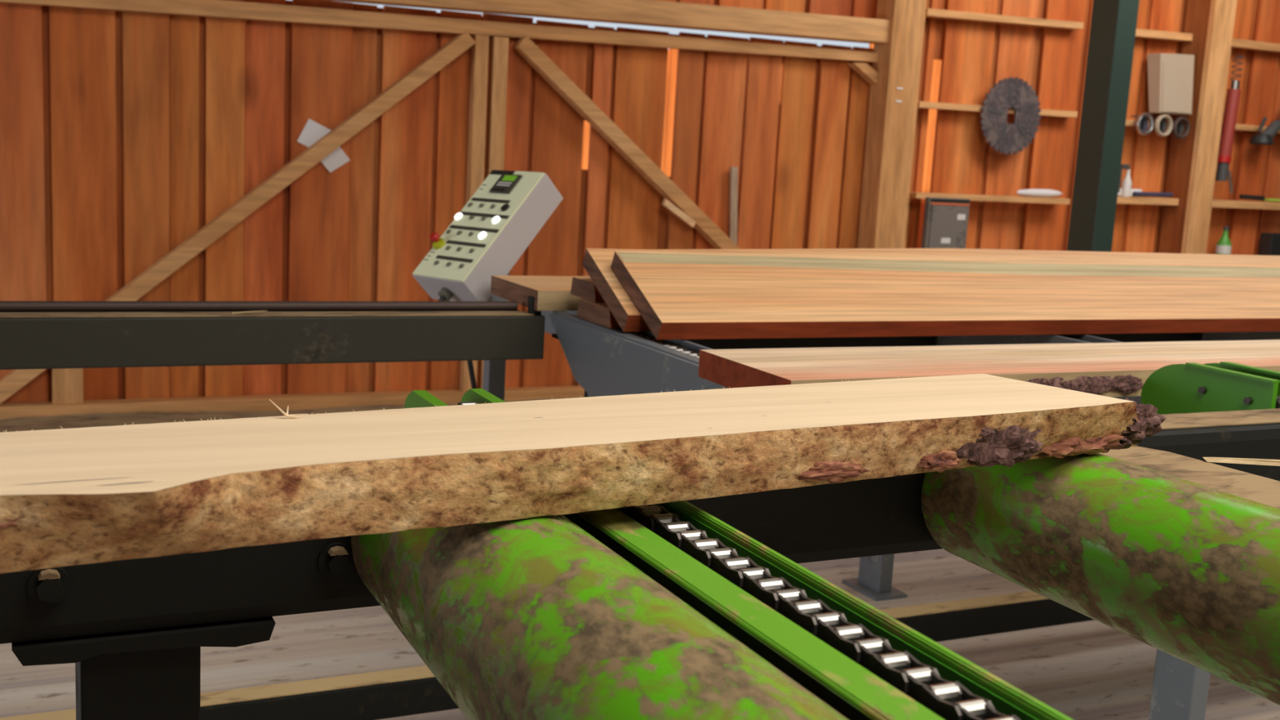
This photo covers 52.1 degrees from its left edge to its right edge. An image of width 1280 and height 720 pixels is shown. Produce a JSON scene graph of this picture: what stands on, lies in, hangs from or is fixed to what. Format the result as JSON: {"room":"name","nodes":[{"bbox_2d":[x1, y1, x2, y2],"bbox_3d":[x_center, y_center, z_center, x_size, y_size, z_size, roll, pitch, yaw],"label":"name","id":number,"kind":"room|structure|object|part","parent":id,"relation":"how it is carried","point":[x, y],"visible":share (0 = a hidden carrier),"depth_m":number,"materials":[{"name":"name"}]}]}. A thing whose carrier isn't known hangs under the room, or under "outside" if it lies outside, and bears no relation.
{"room":"sawmill","nodes":[
{"label":"sawmill","id":0,"kind":"room"},
{"bbox_2d":[0,548,1279,719],"bbox_3d":[2.806,1.594,1.157,22.000,0.200,15.120,-1,10,-26],"label":"floor","id":1,"kind":"structure","parent":0,"point":[1091,669],"depth_m":3.95,"materials":[{"name":"grey wood"}]},
{"bbox_2d":[0,295,545,369],"bbox_3d":[-1.944,0.371,3.138,3.594,1.070,0.120,-1,10,-26],"label":"beam","id":2,"kind":"structure","parent":1,"relation":"on","point":[118,339],"depth_m":3.45,"materials":[{"name":"black metal"}]},
{"bbox_2d":[231,310,267,314],"bbox_3d":[-1.034,-0.127,3.458,0.096,0.010,0.025,-3,11,-33],"label":"bark shred","id":3,"kind":"object","parent":2,"relation":"on","point":[247,312],"visible":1,"depth_m":3.45,"materials":[{"name":"brown wood"}]},
{"bbox_2d":[0,301,518,311],"bbox_3d":[-1.913,-0.127,3.106,3.440,0.026,0.026,-1,10,-26],"label":"bar","id":4,"kind":"object","parent":2,"relation":"on","point":[5,306],"visible":1,"depth_m":3.51,"materials":[{"name":"brown metal"}]},
{"bbox_2d":[0,397,573,432],"bbox_3d":[-1.405,0.314,6.876,8.400,0.065,0.536,-1,10,-26],"label":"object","id":5,"kind":"object","parent":1,"relation":"on","point":[90,420],"visible":0.12,"depth_m":6.53,"materials":[{"name":"brown wood"}]},
{"bbox_2d":[412,169,563,400],"bbox_3d":[-0.526,0.077,4.386,0.264,1.415,0.424,11,12,41],"label":"control console","id":6,"kind":"object","parent":1,"relation":"on","point":[494,228],"visible":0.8,"depth_m":4.25,"materials":[{"name":"grey paint"}]},
{"bbox_3d":[-0.526,-0.445,4.272,0.254,0.351,0.340,11,12,41],"label":"plate","id":7,"kind":"part","parent":6,"relation":"part of","materials":[{"name":"beige paint"}]},
{"bbox_3d":[-0.499,0.215,4.427,0.060,1.108,0.060,-1,10,-26],"label":"console post","id":8,"kind":"part","parent":6,"relation":"part of","materials":[{"name":"grey metal"}]},
{"bbox_2d":[0,408,1279,719],"bbox_3d":[0.728,0.749,1.522,5.800,1.125,1.590,-1,10,-26],"label":"conveyor","id":9,"kind":"object","parent":1,"relation":"on","point":[535,618],"visible":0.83,"depth_m":1.52,"materials":[{"name":"metal"}]},
{"bbox_3d":[-0.635,0.757,1.658,0.133,0.893,0.130,-1,10,-26],"label":"post","id":10,"kind":"part","parent":9,"relation":"part of","materials":[{"name":"metal"}]},
{"bbox_3d":[-0.603,0.322,1.590,0.288,0.025,0.145,-1,10,-26],"label":"head plate","id":11,"kind":"part","parent":9,"relation":"part of","materials":[{"name":"paint"}]},
{"bbox_2d":[0,373,1166,573],"bbox_3d":[-0.322,0.116,1.300,2.379,0.078,0.269,-2,11,-32],"label":"plank","id":12,"kind":"object","parent":9,"relation":"on","point":[101,494],"visible":1,"depth_m":1.34,"materials":[{"name":"beige wood"}]},
{"bbox_2d":[269,399,307,417],"bbox_3d":[-0.372,0.051,1.389,0.040,0.021,0.009,-1,10,-26],"label":"wood splinter","id":13,"kind":"object","parent":12,"relation":"on","point":[286,415],"visible":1,"depth_m":1.39,"materials":[{"name":"beige wood"}]},
{"bbox_2d":[404,388,1072,719],"bbox_3d":[0.022,0.258,1.455,0.155,0.172,1.842,-1,10,-25],"label":"chain transfer","id":14,"kind":"object","parent":9,"relation":"attached to","point":[864,663],"visible":0.56,"depth_m":1.17,"materials":[{"name":"green paint"}]},
{"bbox_3d":[-0.302,0.130,2.052,0.012,0.100,0.460,-1,10,-26],"label":"nose plate","id":15,"kind":"part","parent":14,"relation":"part of","materials":[{"name":"green paint"}]},
{"bbox_3d":[-0.212,0.129,2.095,0.012,0.100,0.460,-1,10,-26],"label":"nose plate","id":16,"kind":"part","parent":14,"relation":"part of","materials":[{"name":"green paint"}]},
{"bbox_3d":[0.113,0.234,1.148,0.046,0.009,1.225,-1,10,-26],"label":"rail","id":17,"kind":"part","parent":14,"relation":"part of","materials":[{"name":"green metal"}]},
{"bbox_3d":[0.166,0.238,1.176,0.035,0.020,1.206,-1,10,-26],"label":"chain","id":18,"kind":"part","parent":14,"relation":"part of","materials":[{"name":"grey metal"}]},
{"bbox_3d":[0.204,0.247,1.195,0.015,0.050,1.225,-1,10,-26],"label":"rail","id":19,"kind":"part","parent":14,"relation":"part of","materials":[{"name":"green metal"}]},
{"bbox_3d":[0.978,0.727,2.410,0.042,0.893,0.090,-1,10,-26],"label":"post","id":20,"kind":"part","parent":9,"relation":"part of","materials":[{"name":"grey metal"}]},
{"bbox_2d":[1099,445,1279,508],"bbox_3d":[0.961,0.243,1.532,0.153,0.042,1.275,-1,10,-26],"label":"board","id":21,"kind":"object","parent":9,"relation":"on","point":[1265,491],"visible":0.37,"depth_m":1.86,"materials":[{"name":"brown weathered timber"}]},
{"bbox_2d":[1202,457,1279,466],"bbox_3d":[1.045,0.155,1.932,0.426,0.013,0.035,4,9,4],"label":"wood splinter","id":22,"kind":"object","parent":21,"relation":"on","point":[1218,460],"visible":1,"depth_m":1.93,"materials":[{"name":"beige wood"}]},
{"bbox_2d":[1140,361,1279,414],"bbox_3d":[1.433,0.197,2.149,0.157,0.174,1.523,-1,10,-24],"label":"chain transfer","id":23,"kind":"object","parent":9,"relation":"attached to","point":[1222,386],"visible":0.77,"depth_m":2.66,"materials":[{"name":"green paint"}]},
{"bbox_3d":[1.238,0.099,2.711,0.012,0.170,0.320,-1,10,-26],"label":"nose plate","id":24,"kind":"part","parent":23,"relation":"part of","materials":[{"name":"green paint"}]},
{"bbox_3d":[1.226,0.077,2.619,0.037,0.020,0.150,-1,10,-26],"label":"chain","id":25,"kind":"part","parent":23,"relation":"part of","materials":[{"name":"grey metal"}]},
{"bbox_2d":[0,311,1279,719],"bbox_3d":[0.420,0.440,3.654,6.900,1.032,1.877,-1,10,-26],"label":"metal frame","id":26,"kind":"object","parent":1,"relation":"on","point":[604,361],"visible":0.34,"depth_m":3.45,"materials":[{"name":"blue paint"}]},
{"bbox_2d":[490,275,590,311],"bbox_3d":[1.305,-0.238,4.739,3.740,0.058,0.411,-1,10,-26],"label":"plank","id":27,"kind":"object","parent":26,"relation":"on","point":[550,293],"visible":0.05,"depth_m":3.88,"materials":[{"name":"beige wood"}]},
{"bbox_2d":[577,298,621,328],"bbox_3d":[1.482,-0.162,4.338,3.570,0.052,0.232,-1,10,-26],"label":"plank","id":28,"kind":"object","parent":26,"relation":"on","point":[598,313],"visible":0.02,"depth_m":3.55,"materials":[{"name":"brown wood"}]},
{"bbox_2d":[570,276,604,302],"bbox_3d":[1.401,-0.230,4.398,3.463,0.051,0.185,-1,10,-26],"label":"plank","id":29,"kind":"object","parent":28,"relation":"on","point":[585,288],"visible":0.03,"depth_m":3.63,"materials":[{"name":"brown wood"}]},
{"bbox_2d":[582,248,1279,331],"bbox_3d":[1.621,-0.238,4.331,3.824,0.212,0.354,-1,10,-26],"label":"plank","id":30,"kind":"object","parent":28,"relation":"on","point":[597,262],"visible":0.25,"depth_m":4.03,"materials":[{"name":"beige wood"}]},
{"bbox_2d":[610,250,1279,339],"bbox_3d":[1.673,-0.206,4.206,3.739,0.198,0.326,-1,10,-26],"label":"plank","id":31,"kind":"object","parent":30,"relation":"on","point":[678,295],"visible":1,"depth_m":3.76,"materials":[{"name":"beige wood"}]},
{"bbox_3d":[0.080,-0.004,3.407,0.014,0.117,1.877,-1,10,-26],"label":"plate","id":32,"kind":"part","parent":26,"relation":"part of","materials":[{"name":"grey metal"}]},
{"bbox_3d":[0.047,0.076,3.160,0.014,0.198,1.441,-1,10,-26],"label":"plate","id":33,"kind":"part","parent":26,"relation":"part of","materials":[{"name":"grey metal"}]},
{"bbox_3d":[0.134,-0.003,3.178,0.041,0.020,1.348,-1,10,-26],"label":"chain","id":34,"kind":"part","parent":26,"relation":"part of","materials":[{"name":"grey metal"}]},
{"bbox_3d":[0.838,0.816,4.684,0.134,0.012,0.210,-1,10,-26],"label":"foot plate","id":35,"kind":"part","parent":26,"relation":"part of","materials":[{"name":"grey metal"}]},
{"bbox_3d":[0.861,0.390,4.616,0.054,0.853,0.130,-1,10,-26],"label":"leg","id":36,"kind":"part","parent":26,"relation":"part of","materials":[{"name":"grey metal"}]},
{"bbox_2d":[697,339,1279,397],"bbox_3d":[1.910,0.002,3.439,3.782,0.058,0.381,-1,10,-26],"label":"plank","id":37,"kind":"object","parent":26,"relation":"on","point":[1111,370],"visible":0.73,"depth_m":2.82,"materials":[{"name":"beige wood"}]},
{"bbox_2d":[728,166,737,245],"bbox_3d":[0.570,-0.462,8.073,0.115,1.440,0.060,-1,10,-26],"label":"leaning lath","id":38,"kind":"object","parent":1,"relation":"on","point":[733,182],"visible":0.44,"depth_m":7.98,"materials":[{"name":"wood"}]},
{"bbox_2d":[857,0,926,248],"bbox_3d":[1.660,-1.981,8.249,0.330,4.500,0.211,-1,10,-26],"label":"pillar","id":39,"kind":"structure","parent":1,"relation":"on","point":[893,102],"depth_m":8.24,"materials":[{"name":"brown wood"}]},
{"bbox_2d":[1066,0,1139,252],"bbox_3d":[2.605,-1.767,7.237,0.300,4.500,0.340,-1,10,-26],"label":"steel column","id":40,"kind":"structure","parent":1,"relation":"on","point":[1113,23],"depth_m":7.25,"materials":[{"name":"green metal"}]},
{"bbox_2d":[1158,0,1236,253],"bbox_3d":[4.016,-2.025,9.349,0.200,4.500,0.265,-1,10,-26],"label":"stud","id":41,"kind":"object","parent":1,"relation":"on","point":[1193,158],"visible":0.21,"depth_m":9.32,"materials":[{"name":"brown wood"}]},
{"bbox_2d":[581,43,941,248],"bbox_3d":[1.054,-1.203,9.312,4.797,2.666,0.030,-1,10,-26],"label":"sunlight through gaps","id":42,"kind":"structure","parent":0,"point":[672,61],"depth_m":8.85,"materials":[{"name":"orange"}]},
{"bbox_2d":[657,0,1279,255],"bbox_3d":[-0.086,-1.973,7.592,17.452,4.500,0.108,-1,10,-26],"label":"wall","id":43,"kind":"structure","parent":0,"point":[974,56],"depth_m":9.02,"materials":[{"name":"brown wood"}]},
{"bbox_2d":[0,0,878,419],"bbox_3d":[-0.877,-0.830,7.321,5.279,2.204,0.168,-1,10,-26],"label":"door","id":44,"kind":"structure","parent":43,"relation":"in","point":[150,150],"depth_m":6.98,"materials":[{"name":"brown wood"}]},
{"bbox_3d":[-0.921,0.217,7.459,5.180,0.090,0.105,-1,10,-26],"label":"rail","id":45,"kind":"part","parent":44,"relation":"part of","materials":[{"name":"brown wood"}]},
{"bbox_2d":[297,118,331,146],"bbox_3d":[-1.708,-1.176,6.877,0.180,0.175,0.004,-1,10,-26],"label":"paper note","id":46,"kind":"object","parent":44,"relation":"attached to","point":[313,131],"visible":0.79,"depth_m":6.87,"materials":[{"name":"white paper"}]},
{"bbox_2d":[320,146,350,172],"bbox_3d":[-1.626,-1.072,6.936,0.185,0.160,0.004,-1,10,-26],"label":"paper note","id":47,"kind":"object","parent":44,"relation":"attached to","point":[337,157],"visible":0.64,"depth_m":6.94,"materials":[{"name":"white paper"}]},
{"bbox_3d":[-0.841,-1.800,7.145,5.230,0.175,0.065,-1,10,-26],"label":"rail","id":48,"kind":"part","parent":44,"relation":"part of","materials":[{"name":"brown wood"}]},
{"bbox_2d":[328,0,889,44],"bbox_3d":[-1.348,-1.929,6.822,6.540,0.265,0.150,-1,10,-26],"label":"lintel beam","id":49,"kind":"structure","parent":43,"relation":"attached to","point":[656,13],"depth_m":7.51,"materials":[{"name":"brown wood"}]},
{"bbox_2d":[909,191,1070,204],"bbox_3d":[2.335,-1.085,8.779,1.302,0.042,0.145,-1,10,-26],"label":"shelf board","id":50,"kind":"object","parent":43,"relation":"attached to","point":[913,194],"visible":0.8,"depth_m":8.72,"materials":[{"name":"brown wood"}]},
{"bbox_2d":[920,196,969,248],"bbox_3d":[1.994,-0.866,8.537,0.330,0.377,0.062,-1,10,-26],"label":"electrical box","id":51,"kind":"object","parent":50,"relation":"attached to","point":[945,220],"visible":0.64,"depth_m":8.50,"materials":[{"name":"grey metal"}]},
{"bbox_3d":[2.003,-0.845,8.520,0.290,0.312,0.010,-1,10,-26],"label":"cabinet door","id":52,"kind":"part","parent":51,"relation":"part of","materials":[{"name":"grey metal"}]},
{"bbox_2d":[930,198,969,202],"bbox_3d":[2.013,-1.033,8.492,0.310,0.018,0.010,-1,10,-26],"label":"lid","id":53,"kind":"object","parent":51,"relation":"attached to","point":[932,200],"depth_m":8.49,"materials":[{"name":"black plastic"}]},
{"bbox_2d":[1016,188,1062,197],"bbox_3d":[2.720,-1.137,8.920,0.420,0.056,0.055,-2,10,-28],"label":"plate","id":54,"kind":"object","parent":50,"relation":"on","point":[1033,192],"visible":1,"depth_m":8.89,"materials":[{"name":"white ceramic"}]},
{"bbox_2d":[917,101,1077,117],"bbox_3d":[2.371,-1.666,8.717,1.335,0.058,0.095,-1,10,-26],"label":"batten","id":55,"kind":"object","parent":43,"relation":"attached to","point":[921,104],"visible":0.71,"depth_m":8.57,"materials":[{"name":"brown wood"}]},
{"bbox_2d":[980,76,1040,155],"bbox_3d":[2.455,-1.623,8.712,0.510,0.508,0.100,-1,10,-26],"label":"saw blade","id":56,"kind":"object","parent":55,"relation":"hanging from","point":[1011,93],"visible":1,"depth_m":8.69,"materials":[{"name":"metal"}]},
{"bbox_2d":[924,8,1084,29],"bbox_3d":[2.389,-2.239,8.619,1.305,0.075,0.095,-1,10,-26],"label":"batten","id":57,"kind":"object","parent":43,"relation":"attached to","point":[931,13],"visible":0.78,"depth_m":8.56,"materials":[{"name":"brown wood"}]},
{"bbox_2d":[1125,120,1168,128],"bbox_3d":[3.576,-1.676,9.298,0.650,0.050,0.095,-1,10,-26],"label":"batten","id":58,"kind":"object","parent":43,"relation":"attached to","point":[1128,122],"visible":0.24,"depth_m":9.19,"materials":[{"name":"brown wood"}]},
{"bbox_2d":[1130,112,1154,135],"bbox_3d":[3.489,-1.652,9.168,0.156,0.156,0.148,-1,10,-26],"label":"ring","id":59,"kind":"object","parent":58,"relation":"hanging from","point":[1140,124],"visible":1,"depth_m":9.12,"materials":[{"name":"silver metal"}]},
{"bbox_2d":[1152,114,1173,136],"bbox_3d":[3.651,-1.655,9.246,0.156,0.156,0.148,-1,10,-26],"label":"ring","id":60,"kind":"object","parent":58,"relation":"hanging from","point":[1160,122],"visible":1,"depth_m":9.20,"materials":[{"name":"beige paint"}]},
{"bbox_2d":[1116,196,1178,205],"bbox_3d":[3.557,-1.141,9.360,0.650,0.057,0.145,-1,10,-26],"label":"shelf board","id":61,"kind":"object","parent":43,"relation":"attached to","point":[1122,200],"visible":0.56,"depth_m":9.31,"materials":[{"name":"beige wood"}]},
{"bbox_2d":[1118,164,1132,196],"bbox_3d":[3.422,-1.268,9.245,0.112,0.226,0.063,-1,10,-26],"label":"spray bottle","id":62,"kind":"object","parent":61,"relation":"on","point":[1126,183],"visible":0.78,"depth_m":9.24,"materials":[{"name":"beige plastic"}]},
{"bbox_2d":[1117,188,1142,196],"bbox_3d":[3.437,-1.194,9.320,0.300,0.053,0.065,-1,10,-26],"label":"paper stack","id":63,"kind":"object","parent":61,"relation":"on","point":[1132,190],"visible":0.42,"depth_m":9.31,"materials":[{"name":"white"}]},
{"bbox_2d":[1132,191,1173,197],"bbox_3d":[3.666,-1.183,9.363,0.351,0.041,0.034,-1,10,-24],"label":"tube","id":64,"kind":"object","parent":61,"relation":"on","point":[1135,193],"visible":1,"depth_m":9.34,"materials":[{"name":"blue plastic"}]},
{"bbox_2d":[1135,28,1192,41],"bbox_3d":[3.610,-2.285,9.201,0.650,0.065,0.095,-1,10,-26],"label":"batten","id":65,"kind":"object","parent":43,"relation":"attached to","point":[1142,33],"visible":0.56,"depth_m":9.19,"materials":[{"name":"brown wood"}]},
{"bbox_2d":[1146,53,1194,115],"bbox_3d":[3.749,-1.951,9.255,0.334,0.425,0.197,-1,10,-26],"label":"box","id":66,"kind":"object","parent":43,"relation":"attached to","point":[1170,76],"visible":1,"depth_m":9.19,"materials":[{"name":"beige cardboard"}]},
{"bbox_3d":[3.774,-1.915,9.198,0.300,0.355,0.063,-1,10,-26],"label":"box lid","id":67,"kind":"part","parent":66,"relation":"part of","materials":[{"name":"beige paint"}]},
{"bbox_2d":[1211,199,1279,209],"bbox_3d":[4.797,-1.173,9.953,1.700,0.063,0.145,-1,10,-26],"label":"shelf board","id":68,"kind":"object","parent":43,"relation":"attached to","point":[1215,202],"visible":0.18,"depth_m":9.74,"materials":[{"name":"beige wood"}]},
{"bbox_2d":[1239,194,1265,200],"bbox_3d":[4.575,-1.215,9.790,0.241,0.040,0.035,-1,10,-26],"label":"marker","id":69,"kind":"object","parent":68,"relation":"on","point":[1241,196],"visible":1,"depth_m":9.77,"materials":[{"name":"black plastic"}]},
{"bbox_2d":[1263,198,1279,201],"bbox_3d":[4.900,-1.215,9.981,0.390,0.022,0.080,-1,10,-26],"label":"sheet","id":70,"kind":"object","parent":68,"relation":"on","point":[1265,199],"visible":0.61,"depth_m":9.88,"materials":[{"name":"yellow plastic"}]},
{"bbox_2d":[1221,123,1279,133],"bbox_3d":[4.948,-1.736,9.950,1.410,0.045,0.095,-1,10,-26],"label":"batten","id":71,"kind":"object","parent":43,"relation":"attached to","point":[1238,126],"visible":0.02,"depth_m":9.69,"materials":[{"name":"brown wood"}]},
{"bbox_2d":[1248,116,1279,145],"bbox_3d":[4.644,-1.694,9.701,0.255,0.205,0.170,-1,10,-26],"label":"grinder","id":72,"kind":"object","parent":71,"relation":"hanging from","point":[1265,137],"visible":1,"depth_m":9.65,"materials":[{"name":"grey metal"}]},
{"bbox_3d":[4.581,-1.735,9.640,0.028,0.110,0.066,-1,10,-26],"label":"handle","id":73,"kind":"part","parent":72,"relation":"part of","materials":[{"name":"grey"}]},
{"bbox_2d":[1231,38,1279,53],"bbox_3d":[4.850,-2.320,9.794,1.700,0.066,0.095,-1,10,-26],"label":"batten","id":74,"kind":"object","parent":43,"relation":"attached to","point":[1236,43],"visible":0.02,"depth_m":9.59,"materials":[{"name":"brown wood"}]},
{"bbox_2d":[1215,55,1244,193],"bbox_3d":[4.292,-1.713,9.524,0.142,0.986,0.100,0,9,-17],"label":"gun","id":75,"kind":"object","parent":74,"relation":"hanging from","point":[1223,173],"visible":0.98,"depth_m":9.50,"materials":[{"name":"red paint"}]},
{"bbox_3d":[4.314,-1.304,9.574,0.067,0.166,0.022,1,9,-13],"label":"lever","id":76,"kind":"part","parent":75,"relation":"part of","materials":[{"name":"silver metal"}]},
{"bbox_3d":[4.361,-0.699,9.819,0.220,0.025,0.165,-1,10,-26],"label":"shelf board","id":77,"kind":"object","parent":43,"relation":"attached to","visible":0},
{"bbox_2d":[1215,226,1231,254],"bbox_3d":[4.357,-0.852,9.775,0.107,0.290,0.107,-1,10,-26],"label":"bottle","id":78,"kind":"object","parent":77,"relation":"on","point":[1224,246],"visible":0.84,"depth_m":9.74,"materials":[{"name":"green glass"}]},
{"bbox_2d":[1257,232,1279,255],"bbox_3d":[4.888,-0.872,10.056,0.260,0.200,0.110,-1,10,-26],"label":"box","id":79,"kind":"object","parent":77,"relation":"on","point":[1269,242],"visible":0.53,"depth_m":9.98,"materials":[{"name":"black plastic"}]},
{"bbox_2d":[1166,116,1190,138],"bbox_3d":[3.804,-1.652,9.320,0.156,0.156,0.148,-1,10,-26],"label":"ring","id":80,"kind":"object","parent":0,"point":[1177,130],"visible":1,"depth_m":9.27,"materials":[{"name":"brown"}]}
]}

